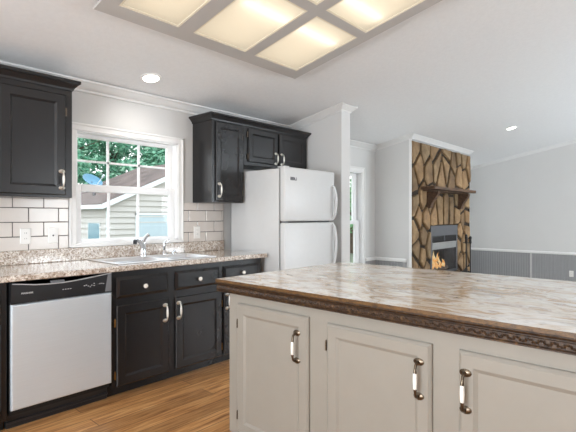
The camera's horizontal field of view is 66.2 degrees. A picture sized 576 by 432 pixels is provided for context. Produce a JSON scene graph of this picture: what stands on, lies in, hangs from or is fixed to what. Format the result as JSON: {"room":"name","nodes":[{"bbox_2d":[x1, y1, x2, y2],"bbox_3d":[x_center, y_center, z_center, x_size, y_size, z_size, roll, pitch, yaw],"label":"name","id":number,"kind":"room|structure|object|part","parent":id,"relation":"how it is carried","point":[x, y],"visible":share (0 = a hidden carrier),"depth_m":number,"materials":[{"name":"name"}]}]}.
{"room":"kitchen","nodes":[
{"label":"kitchen","id":0,"kind":"room"},
{"bbox_2d":[0,359,230,431],"bbox_3d":[0.651,1.318,0.361,7.823,0.120,6.710,0,0,42],"label":"floor","id":1,"kind":"structure","parent":0,"point":[198,400],"depth_m":2.84,"materials":[{"name":"brown wood"}]},
{"bbox_2d":[0,283,6,429],"bbox_3d":[-2.202,0.820,2.339,0.595,0.875,1.097,0,0,42],"label":"base cabinet","id":2,"kind":"object","parent":1,"relation":"on","point":[3,286],"visible":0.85,"depth_m":2.54,"materials":[{"name":"grey paint"}]},
{"bbox_3d":[-1.815,0.896,2.337,0.020,0.557,0.515,0,0,42],"label":"door","id":3,"kind":"part","parent":2,"relation":"part of","materials":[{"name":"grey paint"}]},
{"bbox_2d":[0,240,266,282],"bbox_3d":[-1.500,0.314,3.114,0.634,0.136,3.187,0,0,42],"label":"countertop","id":4,"kind":"structure","parent":2,"relation":"on","point":[24,265],"depth_m":3.27,"materials":[{"name":"stone"}]},
{"bbox_2d":[133,233,149,255],"bbox_3d":[-1.232,0.239,3.676,0.077,0.194,0.184,0,0,26],"label":"faucet","id":5,"kind":"object","parent":4,"relation":"on","point":[142,243],"visible":0.99,"depth_m":3.70,"materials":[{"name":"silver metal"}]},
{"bbox_3d":[-1.227,0.232,3.664,0.040,0.093,0.140,0,0,11],"label":"spout","id":6,"kind":"part","parent":5,"relation":"part of","materials":[{"name":"silver metal"}]},
{"bbox_3d":[-1.201,0.184,3.728,0.076,0.082,0.037,0,0,-25],"label":"lever","id":7,"kind":"part","parent":5,"relation":"part of","materials":[{"name":"silver metal"}]},
{"bbox_2d":[88,253,215,264],"bbox_3d":[-1.079,0.423,3.584,0.490,0.174,0.870,0,0,42],"label":"sink","id":8,"kind":"object","parent":4,"relation":"in","point":[158,257],"visible":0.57,"depth_m":3.58,"materials":[{"name":"metal"}]},
{"bbox_2d":[102,257,164,262],"bbox_3d":[-1.194,0.425,3.405,0.350,0.170,0.380,0,0,42],"label":"basin","id":9,"kind":"object","parent":8,"relation":"in","point":[129,259],"depth_m":3.55,"materials":[{"name":"silver metal"}]},
{"bbox_2d":[162,239,169,254],"bbox_3d":[-1.075,0.269,3.879,0.048,0.135,0.069,0,0,42],"label":"sprayer","id":10,"kind":"object","parent":8,"relation":"on","point":[167,240],"visible":1,"depth_m":3.86,"materials":[{"name":"silver metal"}]},
{"bbox_2d":[150,254,203,258],"bbox_3d":[-0.912,0.425,3.716,0.350,0.170,0.380,0,0,42],"label":"basin","id":11,"kind":"object","parent":8,"relation":"in","point":[169,256],"depth_m":3.86,"materials":[{"name":"silver metal"}]},
{"bbox_2d":[4,272,111,429],"bbox_3d":[-1.612,0.820,2.969,0.579,0.875,0.611,0,0,42],"label":"dishwasher","id":12,"kind":"object","parent":1,"relation":"on","point":[59,329],"visible":0.99,"depth_m":2.75,"materials":[{"name":"metal"}]},
{"bbox_3d":[-1.411,0.449,2.790,0.032,0.129,0.602,0,0,42],"label":"control panel","id":13,"kind":"part","parent":12,"relation":"part of","materials":[{"name":"black plastic"}]},
{"bbox_2d":[107,262,222,396],"bbox_3d":[-1.073,0.820,3.549,0.636,0.875,0.964,0,0,42],"label":"base cabinet","id":14,"kind":"object","parent":1,"relation":"on","point":[166,322],"visible":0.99,"depth_m":3.30,"materials":[{"name":"grey paint"}]},
{"bbox_3d":[-1.042,0.497,3.186,0.020,0.145,0.406,0,0,42],"label":"drawer","id":15,"kind":"part","parent":14,"relation":"part of","materials":[{"name":"grey paint"}]},
{"bbox_3d":[-1.040,0.896,3.188,0.020,0.557,0.412,0,0,42],"label":"door","id":16,"kind":"part","parent":14,"relation":"part of","materials":[{"name":"grey paint"}]},
{"bbox_3d":[-0.904,0.724,3.294,0.039,0.143,0.042,0,0,42],"label":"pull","id":17,"kind":"part","parent":14,"relation":"part of","materials":[{"name":"silver metal"}]},
{"bbox_3d":[-0.824,0.724,3.382,0.039,0.143,0.042,0,0,42],"label":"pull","id":18,"kind":"part","parent":14,"relation":"part of","materials":[{"name":"silver metal"}]},
{"bbox_3d":[-0.720,0.497,3.540,0.020,0.145,0.423,0,0,42],"label":"drawer","id":19,"kind":"part","parent":14,"relation":"part of","materials":[{"name":"grey paint"}]},
{"bbox_3d":[-0.711,0.898,3.550,0.020,0.553,0.448,0,0,42],"label":"door","id":20,"kind":"part","parent":14,"relation":"part of","materials":[{"name":"grey paint"}]},
{"bbox_2d":[217,258,260,362],"bbox_3d":[-0.592,0.820,4.078,0.636,0.875,0.464,0,0,42],"label":"base cabinet","id":21,"kind":"object","parent":1,"relation":"on","point":[246,266],"visible":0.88,"depth_m":3.77,"materials":[{"name":"grey paint"}]},
{"bbox_3d":[-0.403,0.899,3.889,0.020,0.551,0.418,0,0,42],"label":"door","id":22,"kind":"part","parent":21,"relation":"part of","materials":[{"name":"grey paint"}]},
{"bbox_3d":[-0.404,0.497,3.888,0.020,0.141,0.421,0,0,42],"label":"drawer","id":23,"kind":"part","parent":21,"relation":"part of","materials":[{"name":"grey paint"}]},
{"bbox_2d":[231,166,337,272],"bbox_3d":[-0.029,0.401,4.492,0.791,1.714,0.755,0,0,42],"label":"refrigerator","id":24,"kind":"object","parent":1,"relation":"on","point":[285,213],"visible":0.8,"depth_m":4.20,"materials":[{"name":"white metal"}]},
{"bbox_3d":[0.201,0.615,4.282,0.065,1.105,0.755,0,0,42],"label":"fridge door","id":25,"kind":"part","parent":24,"relation":"part of","materials":[{"name":"white metal"}]},
{"bbox_3d":[0.201,-0.200,4.282,0.065,0.497,0.755,0,0,42],"label":"freezer door","id":26,"kind":"part","parent":24,"relation":"part of","materials":[{"name":"white metal"}]},
{"bbox_3d":[0.472,0.287,4.502,0.063,0.422,0.026,0,0,42],"label":"handle","id":27,"kind":"part","parent":24,"relation":"part of","materials":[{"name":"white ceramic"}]},
{"bbox_3d":[0.472,-0.141,4.502,0.063,0.353,0.026,0,0,42],"label":"handle","id":28,"kind":"part","parent":24,"relation":"part of","materials":[{"name":"white plastic"}]},
{"bbox_2d":[230,293,575,431],"bbox_3d":[0.910,0.835,1.864,2.543,0.846,0.977,0,0,42],"label":"base cabinet","id":29,"kind":"object","parent":1,"relation":"on","point":[294,368],"visible":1,"depth_m":1.77,"materials":[{"name":"white paint"}]},
{"bbox_3d":[-0.086,0.799,2.177,0.487,0.677,0.020,0,0,42],"label":"door","id":30,"kind":"part","parent":29,"relation":"part of","materials":[{"name":"white paint"}]},
{"bbox_3d":[0.028,0.606,2.034,0.042,0.156,0.039,0,0,42],"label":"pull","id":31,"kind":"part","parent":29,"relation":"part of","materials":[{"name":"grey metal"}]},
{"bbox_3d":[0.350,0.804,1.781,0.480,0.668,0.020,0,0,42],"label":"door","id":32,"kind":"part","parent":29,"relation":"part of","materials":[{"name":"white paint"}]},
{"bbox_2d":[215,262,575,355],"bbox_3d":[0.998,0.378,1.969,2.676,0.068,1.210,0,0,42],"label":"countertop","id":33,"kind":"structure","parent":29,"relation":"on","point":[537,313],"depth_m":1.91,"materials":[{"name":"stone"}]},
{"bbox_3d":[0.474,0.606,1.629,0.042,0.156,0.039,0,0,42],"label":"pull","id":34,"kind":"part","parent":29,"relation":"part of","materials":[{"name":"grey metal"}]},
{"bbox_3d":[0.601,0.606,1.513,0.042,0.156,0.039,0,0,42],"label":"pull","id":35,"kind":"part","parent":29,"relation":"part of","materials":[{"name":"grey metal"}]},
{"bbox_3d":[0.780,0.804,1.390,0.486,0.668,0.020,0,0,42],"label":"door","id":36,"kind":"part","parent":29,"relation":"part of","materials":[{"name":"white paint"}]},
{"bbox_2d":[2,91,374,257],"bbox_3d":[-0.228,0.105,5.081,0.130,2.306,12.510,0,0,42],"label":"wall","id":37,"kind":"structure","parent":0,"point":[87,108],"depth_m":4.05,"materials":[{"name":"paint"}]},
{"bbox_2d":[0,198,67,251],"bbox_3d":[-2.242,0.059,2.763,0.010,0.372,1.670,0,0,42],"label":"tile backsplash","id":38,"kind":"structure","parent":37,"relation":"attached to","point":[39,215],"depth_m":3.20,"materials":[{"name":"grey tile"}]},
{"bbox_2d":[20,228,30,243],"bbox_3d":[-1.873,0.145,3.155,0.008,0.114,0.070,0,0,42],"label":"wall outlet","id":39,"kind":"object","parent":38,"relation":"attached to","point":[25,233],"visible":1,"depth_m":3.15,"materials":[{"name":"white plastic"}]},
{"bbox_2d":[48,228,57,242],"bbox_3d":[-1.748,0.145,3.291,0.010,0.114,0.070,0,0,42],"label":"cable jack plate","id":40,"kind":"object","parent":38,"relation":"attached to","point":[52,232],"visible":1,"depth_m":3.29,"materials":[{"name":"white plastic"}]},
{"bbox_2d":[0,64,80,198],"bbox_3d":[-2.127,-0.537,2.628,0.358,0.821,1.625,0,0,42],"label":"upper cabinet","id":41,"kind":"object","parent":37,"relation":"attached to","point":[36,107],"visible":1,"depth_m":2.93,"materials":[{"name":"grey paint"}]},
{"bbox_3d":[-1.682,-0.492,2.926,0.020,0.696,0.400,0,0,42],"label":"door","id":42,"kind":"part","parent":41,"relation":"part of","materials":[{"name":"grey paint"}]},
{"bbox_3d":[-2.133,-0.912,2.634,0.342,0.070,1.625,0,0,42],"label":"crown","id":43,"kind":"part","parent":41,"relation":"part of","materials":[{"name":"grey paint"}]},
{"bbox_3d":[-1.544,-0.250,3.034,0.039,0.143,0.042,0,0,42],"label":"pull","id":44,"kind":"part","parent":41,"relation":"part of","materials":[{"name":"silver metal"}]},
{"bbox_2d":[69,122,183,247],"bbox_3d":[-1.375,-0.240,3.801,0.147,0.967,1.029,0,0,42],"label":"window","id":45,"kind":"structure","parent":37,"relation":"in","point":[173,146],"depth_m":3.81,"materials":[{"name":"white paint"}]},
{"bbox_3d":[-1.400,-0.435,3.824,0.035,0.445,0.897,0,0,42],"label":"sash","id":46,"kind":"part","parent":45,"relation":"part of","materials":[{"name":"white plastic"}]},
{"bbox_3d":[-1.371,-0.022,3.798,0.035,0.460,0.897,0,0,42],"label":"sash","id":47,"kind":"part","parent":45,"relation":"part of","materials":[{"name":"white plastic"}]},
{"bbox_2d":[0,60,290,128],"bbox_3d":[-2.111,-1.011,2.860,0.075,0.082,6.390,0,0,42],"label":"crown molding","id":48,"kind":"structure","parent":37,"relation":"attached to","point":[87,86],"depth_m":3.76,"materials":[{"name":"paint"}]},
{"bbox_2d":[184,203,223,241],"bbox_3d":[-0.822,0.059,4.324,0.010,0.372,0.485,0,0,42],"label":"tile backsplash","id":49,"kind":"structure","parent":37,"relation":"attached to","point":[209,216],"depth_m":4.32,"materials":[{"name":"grey tile"}]},
{"bbox_2d":[194,226,199,238],"bbox_3d":[-0.874,0.158,4.253,0.008,0.116,0.075,0,0,42],"label":"wall outlet","id":50,"kind":"object","parent":49,"relation":"attached to","point":[196,228],"visible":1,"depth_m":4.25,"materials":[{"name":"white plastic"}]},
{"bbox_2d":[189,111,246,203],"bbox_3d":[-0.666,-0.533,4.234,0.358,0.814,0.429,0,0,42],"label":"upper cabinet","id":51,"kind":"object","parent":37,"relation":"attached to","point":[217,137],"visible":1,"depth_m":4.13,"materials":[{"name":"grey paint"}]},
{"bbox_3d":[-0.672,-0.909,4.239,0.342,0.063,0.429,0,0,42],"label":"crown","id":52,"kind":"part","parent":51,"relation":"part of","materials":[{"name":"grey paint"}]},
{"bbox_3d":[-0.552,-0.505,4.168,0.020,0.731,0.324,0,0,42],"label":"door","id":53,"kind":"part","parent":51,"relation":"part of","materials":[{"name":"grey paint"}]},
{"bbox_2d":[243,119,310,169],"bbox_3d":[-0.184,-0.720,4.763,0.358,0.440,1.000,0,0,42],"label":"upper cabinet","id":54,"kind":"object","parent":37,"relation":"attached to","point":[265,146],"visible":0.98,"depth_m":4.59,"materials":[{"name":"grey paint"}]},
{"bbox_3d":[-0.251,-0.698,4.499,0.020,0.332,0.414,0,0,42],"label":"door","id":55,"kind":"part","parent":54,"relation":"part of","materials":[{"name":"grey paint"}]},
{"bbox_3d":[-0.191,-0.909,4.769,0.342,0.063,1.000,0,0,42],"label":"crown","id":56,"kind":"part","parent":54,"relation":"part of","materials":[{"name":"grey paint"}]},
{"bbox_3d":[0.045,-0.698,4.824,0.020,0.332,0.414,0,0,42],"label":"door","id":57,"kind":"part","parent":54,"relation":"part of","materials":[{"name":"grey paint"}]},
{"bbox_2d":[350,166,375,263],"bbox_3d":[0.927,0.138,6.323,0.157,1.680,1.052,0,0,42],"label":"window","id":58,"kind":"structure","parent":37,"relation":"in","point":[357,174],"depth_m":6.40,"materials":[{"name":"white paint"}]},
{"bbox_3d":[0.797,-0.247,6.238,0.035,0.729,0.568,0,0,42],"label":"sash","id":59,"kind":"part","parent":58,"relation":"part of","materials":[{"name":"white plastic"}]},
{"bbox_3d":[0.825,0.477,6.212,0.035,0.829,0.568,0,0,42],"label":"sash","id":60,"kind":"part","parent":58,"relation":"part of","materials":[{"name":"white plastic"}]},
{"bbox_2d":[350,139,377,151],"bbox_3d":[0.745,-1.011,5.998,0.075,0.082,1.777,0,0,42],"label":"crown molding","id":61,"kind":"structure","parent":37,"relation":"attached to","point":[353,143],"depth_m":6.36,"materials":[{"name":"paint"}]},
{"bbox_2d":[365,260,374,263],"bbox_3d":[1.222,0.958,6.569,0.012,0.600,0.292,0,0,42],"label":"wainscot","id":62,"kind":"structure","parent":37,"relation":"attached to","point":[372,261],"depth_m":6.57,"materials":[{"name":"grey paint"}]},
{"bbox_2d":[0,0,575,166],"bbox_3d":[2.602,-1.413,2.506,7.823,0.894,12.510,0,0,42],"label":"ceiling","id":63,"kind":"structure","parent":0,"point":[460,73],"depth_m":3.92,"materials":[{"name":"white paint"}]},
{"bbox_2d":[140,73,161,82],"bbox_3d":[-1.101,-1.106,3.552,0.170,0.038,0.172,0,0,42],"label":"recessed light","id":64,"kind":"object","parent":63,"relation":"in","point":[148,77],"visible":1,"depth_m":3.54,"materials":[{"name":"white paint"}]},
{"bbox_2d":[94,0,441,78],"bbox_3d":[0.021,-1.346,2.664,1.478,0.336,1.732,0,0,42],"label":"ceiling light","id":65,"kind":"object","parent":63,"relation":"attached to","point":[290,38],"visible":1,"depth_m":2.95,"materials":[{"name":"grey plastic"}]},
{"bbox_2d":[119,0,210,26],"bbox_3d":[-0.611,-1.262,2.465,0.598,0.124,0.399,0,0,42],"label":"diffuser","id":66,"kind":"object","parent":65,"relation":"attached to","point":[170,13],"depth_m":2.63,"materials":[{"name":"white plastic"}]},
{"bbox_2d":[194,0,306,51],"bbox_3d":[-0.248,-1.262,2.864,0.598,0.124,0.460,0,0,42],"label":"diffuser","id":67,"kind":"object","parent":65,"relation":"attached to","point":[239,25],"depth_m":2.88,"materials":[{"name":"white plastic"}]},
{"bbox_2d":[255,16,356,70],"bbox_3d":[0.129,-1.262,3.279,0.598,0.124,0.480,0,0,42],"label":"diffuser","id":68,"kind":"object","parent":65,"relation":"attached to","point":[316,38],"depth_m":3.27,"materials":[{"name":"white plastic"}]},
{"bbox_2d":[308,0,323,4],"bbox_3d":[0.246,-1.389,2.415,0.598,0.124,0.460,0,0,42],"label":"diffuser","id":69,"kind":"object","parent":65,"relation":"attached to","point":[310,2],"depth_m":2.76,"materials":[{"name":"white plastic"}]},
{"bbox_2d":[326,0,424,32],"bbox_3d":[0.623,-1.389,2.829,0.598,0.124,0.480,0,0,42],"label":"diffuser","id":70,"kind":"object","parent":65,"relation":"attached to","point":[362,16],"depth_m":2.95,"materials":[{"name":"white plastic"}]},
{"bbox_2d":[505,126,517,129],"bbox_3d":[3.392,-1.335,6.715,0.170,0.038,0.172,0,0,42],"label":"recessed light","id":71,"kind":"object","parent":63,"relation":"in","point":[512,127],"visible":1,"depth_m":6.69,"materials":[{"name":"white paint"}]},
{"bbox_2d":[298,111,349,262],"bbox_3d":[0.346,0.032,5.052,0.759,2.451,0.160,0,0,42],"label":"wall partition","id":72,"kind":"structure","parent":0,"point":[328,144],"depth_m":4.81,"materials":[{"name":"paint"}]},
{"bbox_2d":[289,102,342,129],"bbox_3d":[0.294,-1.093,4.951,0.818,0.222,0.060,0,0,42],"label":"crown molding","id":73,"kind":"structure","parent":72,"relation":"attached to","point":[336,108],"depth_m":4.91,"materials":[{"name":"paint"}]},
{"bbox_2d":[342,103,357,112],"bbox_3d":[0.649,-1.160,4.776,0.060,0.066,0.280,0,0,42],"label":"crown molding","id":74,"kind":"structure","parent":72,"relation":"attached to","point":[347,108],"depth_m":4.77,"materials":[{"name":"paint"}]},
{"bbox_2d":[375,139,466,266],"bbox_3d":[2.270,0.048,7.315,0.559,2.419,2.223,0,0,42],"label":"wall","id":75,"kind":"structure","parent":0,"point":[391,162],"depth_m":6.48,"materials":[{"name":"paint"}]},
{"bbox_2d":[375,260,406,266],"bbox_3d":[1.504,0.958,6.502,0.520,0.600,0.012,0,0,42],"label":"wainscot","id":76,"kind":"structure","parent":75,"relation":"attached to","point":[377,262],"depth_m":6.49,"materials":[{"name":"grey paint"}]},
{"bbox_2d":[376,257,406,261],"bbox_3d":[1.497,0.638,6.494,0.520,0.050,0.032,0,0,42],"label":"chair rail","id":77,"kind":"object","parent":75,"relation":"attached to","point":[377,258],"visible":0.95,"depth_m":6.46,"materials":[{"name":"white paint"}]},
{"bbox_2d":[375,133,412,150],"bbox_3d":[1.537,-1.078,6.439,0.654,0.191,0.060,0,0,42],"label":"crown molding","id":78,"kind":"structure","parent":75,"relation":"attached to","point":[408,136],"depth_m":6.42,"materials":[{"name":"paint"}]},
{"bbox_2d":[409,138,411,267],"bbox_3d":[1.740,0.078,6.289,0.035,2.359,0.015,0,0,42],"label":"trim","id":79,"kind":"structure","parent":75,"relation":"attached to","point":[410,139],"depth_m":6.28,"materials":[{"name":"white paint"}]},
{"bbox_2d":[412,133,473,154],"bbox_3d":[2.526,-1.129,7.082,0.060,0.066,2.343,0,0,42],"label":"crown molding","id":80,"kind":"structure","parent":75,"relation":"attached to","point":[415,136],"depth_m":6.93,"materials":[{"name":"paint"}]},
{"bbox_2d":[470,143,575,252],"bbox_3d":[6.755,-0.241,7.070,7.523,2.998,0.130,0,0,42],"label":"wall","id":81,"kind":"structure","parent":0,"point":[528,202],"depth_m":8.80,"materials":[{"name":"paint"}]},
{"bbox_2d":[471,250,575,281],"bbox_3d":[6.004,0.993,7.657,5.623,0.530,0.012,0,0,42],"label":"wainscot","id":82,"kind":"structure","parent":81,"relation":"attached to","point":[544,266],"depth_m":8.83,"materials":[{"name":"grey paint"}]},
{"bbox_2d":[569,271,573,276],"bbox_3d":[5.306,1.083,8.277,0.070,0.114,0.008,0,0,42],"label":"wall outlet","id":83,"kind":"object","parent":82,"relation":"attached to","point":[571,273],"visible":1,"depth_m":8.27,"materials":[{"name":"white plastic"}]},
{"bbox_2d":[471,139,575,169],"bbox_3d":[5.251,-1.366,8.315,3.623,0.750,0.052,0,0,42],"label":"crown molding","id":84,"kind":"structure","parent":81,"relation":"attached to","point":[571,141],"depth_m":8.78,"materials":[{"name":"paint"}]},
{"bbox_2d":[471,248,575,254],"bbox_3d":[5.997,0.708,7.649,5.623,0.050,0.032,0,0,42],"label":"chair rail","id":85,"kind":"object","parent":81,"relation":"attached to","point":[480,249],"depth_m":8.79,"materials":[{"name":"white paint"}]},
{"bbox_2d":[530,253,531,277],"bbox_3d":[4.805,0.993,8.741,0.025,0.530,0.022,0,0,42],"label":"trim","id":86,"kind":"structure","parent":81,"relation":"attached to","point":[530,253],"depth_m":8.73,"materials":[{"name":"paint"}]},
{"bbox_3d":[4.860,1.318,4.988,7.823,0.120,5.800,0,0,42],"label":"floor","id":87,"kind":"structure","parent":0,"visible":0},
{"bbox_2d":[412,141,475,271],"bbox_3d":[2.434,0.093,7.173,0.953,2.346,2.237,0,0,42],"label":"fireplace","id":88,"kind":"object","parent":87,"relation":"on","point":[441,178],"visible":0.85,"depth_m":6.97,"materials":[{"name":"beige stone"}]},
{"bbox_2d":[434,265,447,269],"bbox_3d":[2.444,0.854,7.174,0.095,0.101,0.543,0,0,44],"label":"log","id":89,"kind":"object","parent":88,"relation":"in","point":[445,267],"visible":0.39,"depth_m":7.20,"materials":[{"name":"brown wood"}]},
{"bbox_2d":[432,252,444,268],"bbox_3d":[2.417,0.703,7.157,0.135,0.277,0.612,0,0,42],"label":"flames","id":90,"kind":"object","parent":89,"relation":"on","point":[434,260],"visible":0.88,"depth_m":7.09,"materials":[{"name":"orange"}]},
{"bbox_2d":[432,241,455,249],"bbox_3d":[2.512,0.469,7.118,0.032,0.107,0.930,0,0,42],"label":"hood","id":91,"kind":"object","parent":88,"relation":"attached to","point":[448,244],"depth_m":7.07,"materials":[{"name":"metal"}]},
{"bbox_2d":[421,186,475,193],"bbox_3d":[2.574,-0.400,7.003,0.218,0.065,1.655,0,0,42],"label":"mantel shelf","id":92,"kind":"object","parent":88,"relation":"attached to","point":[424,189],"depth_m":6.66,"materials":[{"name":"brown wood"}]},
{"bbox_3d":[2.928,0.668,7.260,0.220,0.740,0.220,0,0,42],"label":"stand","id":93,"kind":"object","parent":88,"relation":"on","visible":0},
{"bbox_2d":[465,236,467,271],"bbox_3d":[2.904,0.658,7.200,0.076,0.660,0.076,0,0,42],"label":"brush","id":94,"kind":"object","parent":93,"relation":"hanging from","point":[466,237],"visible":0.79,"depth_m":7.19,"materials":[{"name":"metal"}]},
{"bbox_2d":[469,236,471,272],"bbox_3d":[2.982,0.658,7.226,0.049,0.661,0.049,0,0,-3],"label":"fireplace poker","id":95,"kind":"object","parent":93,"relation":"hanging from","point":[470,237],"visible":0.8,"depth_m":7.22,"materials":[{"name":"metal"}]},
{"label":"outside","id":96,"kind":"structure","parent":0,"visible":0},
{"bbox_3d":[-17.209,1.908,35.935,66.177,0.200,90.000,0,0,42],"label":"ground","id":97,"kind":"structure","parent":96,"visible":0},
{"bbox_2d":[77,138,120,183],"bbox_3d":[-13.575,-2.275,25.402,6.856,8.371,6.608,0,0,-2],"label":"tree","id":98,"kind":"object","parent":97,"relation":"on","point":[82,167],"visible":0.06,"depth_m":26.07,"materials":[{"name":"green plant"}]},
{"bbox_2d":[78,138,161,183],"bbox_3d":[-11.698,-2.881,29.051,6.915,9.426,7.302,0,0,9],"label":"tree","id":99,"kind":"object","parent":97,"relation":"on","point":[116,156],"visible":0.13,"depth_m":27.92,"materials":[{"name":"green plant"}]},
{"bbox_2d":[81,164,167,238],"bbox_3d":[-5.837,-0.374,21.506,6.120,4.362,9.480,0,0,42],"label":"neighbor house","id":100,"kind":"structure","parent":97,"relation":"on","point":[153,209],"depth_m":17.45,"materials":[{"name":"beige plastic"}]},
{"bbox_2d":[82,174,104,184],"bbox_3d":[-8.795,-1.512,19.921,0.721,0.836,0.892,0,0,42],"label":"satellite dish","id":101,"kind":"object","parent":100,"relation":"on","point":[91,179],"visible":0.83,"depth_m":20.06,"materials":[{"name":"blue metal"}]},
{"bbox_3d":[-7.502,0.648,17.053,0.930,0.740,0.010,0,0,42],"label":"pane","id":102,"kind":"part","parent":100,"relation":"part of","materials":[{"name":"blue glass"}]},
{"bbox_3d":[-6.716,0.685,16.409,0.100,2.244,0.065,0,0,42],"label":"corner trim","id":103,"kind":"part","parent":100,"relation":"part of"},
{"bbox_3d":[-5.147,0.848,18.067,0.070,1.920,2.360,0,0,42],"label":"garage trim","id":104,"kind":"part","parent":100,"relation":"part of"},
{"bbox_2d":[116,144,164,175],"bbox_3d":[-8.413,-2.685,31.887,7.147,8.999,8.203,0,0,42],"label":"tree","id":105,"kind":"object","parent":97,"relation":"on","point":[157,155],"visible":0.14,"depth_m":28.86,"materials":[{"name":"green plant"}]},
{"bbox_2d":[350,179,352,252],"bbox_3d":[2.922,-1.461,21.752,5.475,6.599,5.658,0,0,42],"label":"tree","id":106,"kind":"object","parent":97,"relation":"on","point":[351,225],"visible":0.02,"depth_m":21.34,"materials":[{"name":"green plant"}]}
]}

